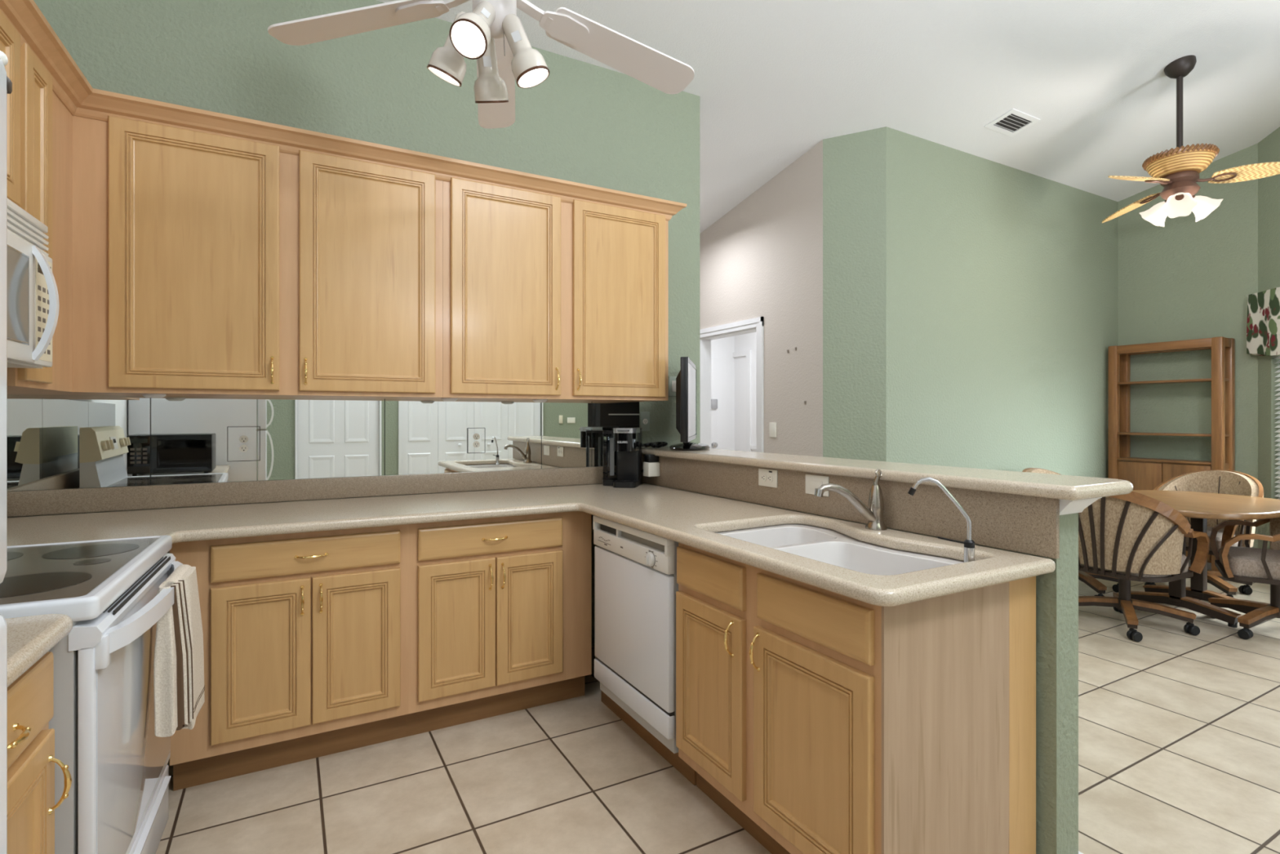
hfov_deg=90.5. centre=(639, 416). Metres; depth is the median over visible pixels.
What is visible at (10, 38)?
upper cabinet
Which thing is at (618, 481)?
drip tray
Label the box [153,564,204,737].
dish towel
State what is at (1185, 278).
wall
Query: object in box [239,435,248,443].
receptacle
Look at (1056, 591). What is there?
wall
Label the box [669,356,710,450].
television
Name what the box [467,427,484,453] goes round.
wall outlet
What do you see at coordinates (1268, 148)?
wall
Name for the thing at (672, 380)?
wall switch
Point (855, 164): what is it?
wall
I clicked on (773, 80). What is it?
ceiling
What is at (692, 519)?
countertop
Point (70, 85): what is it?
crown molding
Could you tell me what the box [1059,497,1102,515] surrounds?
trim
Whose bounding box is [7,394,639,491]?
backsplash
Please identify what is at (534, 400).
puck light
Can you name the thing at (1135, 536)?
dining chair
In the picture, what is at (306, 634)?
base cabinet
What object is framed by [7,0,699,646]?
wall
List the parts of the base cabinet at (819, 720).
door, drawer, handle, handle, door, drawer, panel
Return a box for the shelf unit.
[1108,336,1235,571]
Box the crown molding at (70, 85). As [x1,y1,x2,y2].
[0,0,686,220]
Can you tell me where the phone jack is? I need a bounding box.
[640,411,649,431]
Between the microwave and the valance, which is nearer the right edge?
the valance
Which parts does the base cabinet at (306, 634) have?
door, handle, drawer, handle, handle, door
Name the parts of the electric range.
vent trim, oven door, handle, storage drawer, handle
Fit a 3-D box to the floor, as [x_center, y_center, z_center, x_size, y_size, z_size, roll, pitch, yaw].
[1.581,1.350,3.741,9.600,0.100,9.400,0,0,-29]
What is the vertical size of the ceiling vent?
0.046 m
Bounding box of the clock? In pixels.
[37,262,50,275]
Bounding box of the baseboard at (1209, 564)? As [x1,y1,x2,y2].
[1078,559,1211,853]
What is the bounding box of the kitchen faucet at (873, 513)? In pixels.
[813,468,886,530]
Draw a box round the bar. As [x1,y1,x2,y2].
[641,446,1133,500]
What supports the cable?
on the bar
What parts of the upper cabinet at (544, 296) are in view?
door, handle, handle, door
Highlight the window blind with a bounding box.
[1274,355,1279,499]
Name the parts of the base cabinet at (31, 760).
handle, drawer, door, handle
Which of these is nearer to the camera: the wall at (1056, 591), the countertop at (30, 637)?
the countertop at (30, 637)
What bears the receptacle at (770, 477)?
attached to the wall outlet at (766, 477)
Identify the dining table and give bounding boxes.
[1130,489,1279,627]
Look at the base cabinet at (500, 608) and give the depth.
2.67 m
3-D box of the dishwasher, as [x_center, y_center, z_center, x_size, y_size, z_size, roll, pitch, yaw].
[0.166,0.860,2.656,0.627,0.880,0.760,0,0,-29]
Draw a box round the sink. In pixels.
[714,524,964,575]
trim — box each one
[699,316,763,452]
[733,350,755,451]
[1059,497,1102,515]
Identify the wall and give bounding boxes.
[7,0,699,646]
[642,482,1078,853]
[699,139,822,457]
[711,335,734,450]
[734,332,755,451]
[822,126,886,461]
[886,126,1117,478]
[1117,142,1257,548]
[1257,126,1279,549]
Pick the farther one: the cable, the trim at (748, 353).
the trim at (748, 353)
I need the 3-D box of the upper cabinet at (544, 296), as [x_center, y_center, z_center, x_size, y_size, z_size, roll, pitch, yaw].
[-0.442,-0.579,3.240,1.170,0.986,0.435,0,0,-29]
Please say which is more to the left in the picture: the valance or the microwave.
the microwave
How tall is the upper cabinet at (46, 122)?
0.986 m
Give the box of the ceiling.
[377,0,1279,233]
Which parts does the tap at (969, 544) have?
spout, lever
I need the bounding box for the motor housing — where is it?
[1145,145,1216,177]
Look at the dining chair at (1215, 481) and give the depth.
4.67 m
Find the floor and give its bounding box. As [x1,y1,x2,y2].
[155,565,1279,853]
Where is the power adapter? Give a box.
[643,453,659,476]
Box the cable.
[642,441,667,448]
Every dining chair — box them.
[1022,467,1118,596]
[1078,491,1209,641]
[1144,469,1263,597]
[1208,517,1279,639]
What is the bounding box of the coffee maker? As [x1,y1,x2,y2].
[602,427,642,488]
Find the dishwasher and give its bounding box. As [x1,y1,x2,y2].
[592,515,696,785]
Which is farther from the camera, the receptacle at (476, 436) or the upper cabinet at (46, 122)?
the receptacle at (476, 436)
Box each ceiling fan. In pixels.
[267,0,694,128]
[1102,54,1279,226]
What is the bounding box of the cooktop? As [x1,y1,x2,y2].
[0,535,172,622]
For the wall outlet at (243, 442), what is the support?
attached to the backsplash at (55, 441)
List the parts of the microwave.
door, control panel, handle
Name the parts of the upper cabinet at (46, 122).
door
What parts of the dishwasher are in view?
control panel, kick panel, door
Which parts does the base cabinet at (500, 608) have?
door, drawer, handle, handle, handle, door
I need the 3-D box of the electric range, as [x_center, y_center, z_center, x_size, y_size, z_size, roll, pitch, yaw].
[-1.497,0.677,1.488,0.658,1.245,0.766,0,0,-27]
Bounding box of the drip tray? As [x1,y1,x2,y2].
[617,480,633,482]
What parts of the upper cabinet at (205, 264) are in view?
door, handle, handle, door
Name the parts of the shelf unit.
post, post, door, rail, rail, shelf, shelf, door, post, rail, post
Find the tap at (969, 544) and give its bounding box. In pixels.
[907,476,974,562]
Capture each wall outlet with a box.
[226,426,260,462]
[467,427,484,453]
[758,468,777,488]
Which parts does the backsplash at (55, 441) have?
mirror panel, mirror panel, mirror panel, mirror panel, mirror panel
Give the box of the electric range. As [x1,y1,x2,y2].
[0,535,182,853]
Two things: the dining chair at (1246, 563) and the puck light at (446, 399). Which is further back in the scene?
the dining chair at (1246, 563)
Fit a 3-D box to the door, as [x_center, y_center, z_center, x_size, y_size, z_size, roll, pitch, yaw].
[0.571,0.280,7.693,0.920,2.020,0.101,0,0,-29]
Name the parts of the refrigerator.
fridge door, freezer door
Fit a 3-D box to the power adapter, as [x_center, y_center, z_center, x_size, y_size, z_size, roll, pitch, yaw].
[0.063,0.267,3.491,0.074,0.120,0.066,0,0,-29]
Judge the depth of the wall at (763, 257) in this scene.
4.92 m
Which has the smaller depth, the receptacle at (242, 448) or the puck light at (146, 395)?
the puck light at (146, 395)
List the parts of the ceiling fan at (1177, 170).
blade, blade, lamp shade, lamp shade, lamp shade, blade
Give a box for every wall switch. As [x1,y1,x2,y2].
[668,376,676,395]
[768,422,776,437]
[805,474,829,496]
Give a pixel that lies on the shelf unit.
(1144, 473)
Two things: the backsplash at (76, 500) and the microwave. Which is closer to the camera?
the microwave
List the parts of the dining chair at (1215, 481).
rail, backrest, seat, seat frame, leg, arm, leg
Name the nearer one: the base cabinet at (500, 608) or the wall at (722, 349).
the base cabinet at (500, 608)
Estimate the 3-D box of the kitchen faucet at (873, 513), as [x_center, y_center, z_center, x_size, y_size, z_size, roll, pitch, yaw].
[0.703,0.278,2.131,0.262,0.202,0.068,0,0,-10]
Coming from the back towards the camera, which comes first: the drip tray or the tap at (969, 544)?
the drip tray
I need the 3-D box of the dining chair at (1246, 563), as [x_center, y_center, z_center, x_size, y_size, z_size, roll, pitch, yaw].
[3.845,0.853,3.801,0.633,0.895,0.692,0,0,37]
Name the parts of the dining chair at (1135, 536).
leg, leg, backrest, seat, seat frame, rail, leg, arm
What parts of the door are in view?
knob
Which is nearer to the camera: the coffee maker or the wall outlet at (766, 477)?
the wall outlet at (766, 477)
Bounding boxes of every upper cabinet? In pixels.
[0,9,20,206]
[7,42,99,395]
[72,115,442,399]
[431,177,668,401]
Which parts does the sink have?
bowl, bowl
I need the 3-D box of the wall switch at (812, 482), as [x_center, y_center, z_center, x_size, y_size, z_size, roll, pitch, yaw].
[0.681,0.264,2.447,0.009,0.076,0.122,0,0,-29]
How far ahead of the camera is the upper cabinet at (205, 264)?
2.44 m
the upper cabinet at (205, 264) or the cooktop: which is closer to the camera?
the cooktop
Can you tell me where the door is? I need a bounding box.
[711,358,717,448]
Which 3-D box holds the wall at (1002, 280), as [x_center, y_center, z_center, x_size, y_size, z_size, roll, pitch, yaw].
[3.150,-0.383,5.312,3.322,3.366,0.120,0,0,-29]
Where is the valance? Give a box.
[1246,286,1279,355]
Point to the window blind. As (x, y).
(1278, 357)
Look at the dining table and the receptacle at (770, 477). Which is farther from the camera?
the dining table
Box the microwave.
[7,198,59,368]
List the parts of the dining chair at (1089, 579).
rail, backrest, leg, leg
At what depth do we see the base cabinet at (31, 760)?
1.12 m
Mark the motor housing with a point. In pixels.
(1193, 159)
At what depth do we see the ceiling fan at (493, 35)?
1.82 m
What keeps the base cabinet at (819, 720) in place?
on the floor
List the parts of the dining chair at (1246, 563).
leg, arm, seat frame, seat, arm, leg, backrest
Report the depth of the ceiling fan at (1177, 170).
3.99 m
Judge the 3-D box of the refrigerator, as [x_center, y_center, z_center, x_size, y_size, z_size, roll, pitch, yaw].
[-0.580,0.541,-0.128,0.951,1.517,0.728,0,0,-27]
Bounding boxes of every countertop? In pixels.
[4,613,72,687]
[7,483,1055,606]
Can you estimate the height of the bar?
0.037 m
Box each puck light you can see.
[142,393,165,397]
[441,397,457,401]
[532,399,546,402]
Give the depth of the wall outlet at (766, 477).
2.69 m
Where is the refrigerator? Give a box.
[0,50,12,853]
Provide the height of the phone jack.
0.115 m
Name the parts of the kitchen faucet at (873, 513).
spout, lever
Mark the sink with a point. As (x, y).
(826, 545)
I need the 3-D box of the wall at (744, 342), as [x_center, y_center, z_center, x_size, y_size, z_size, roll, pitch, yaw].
[2.014,-0.360,6.786,0.120,3.320,3.300,0,0,-29]
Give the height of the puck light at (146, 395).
0.014 m
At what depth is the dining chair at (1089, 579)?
4.64 m
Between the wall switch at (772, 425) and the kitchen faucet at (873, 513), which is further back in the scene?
the wall switch at (772, 425)
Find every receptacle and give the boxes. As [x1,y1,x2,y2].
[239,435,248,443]
[239,444,248,452]
[473,433,479,439]
[473,440,479,447]
[643,418,648,424]
[760,473,766,481]
[767,474,773,482]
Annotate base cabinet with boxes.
[7,651,71,853]
[169,524,408,791]
[405,511,591,737]
[675,542,1035,853]
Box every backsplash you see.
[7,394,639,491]
[7,465,617,516]
[641,454,1059,559]
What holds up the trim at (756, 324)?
attached to the wall at (763, 257)
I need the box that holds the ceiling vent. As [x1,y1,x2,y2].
[984,108,1039,136]
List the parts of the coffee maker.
tank lid, tank, water tank, lid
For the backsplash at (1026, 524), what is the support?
attached to the wall at (1056, 591)

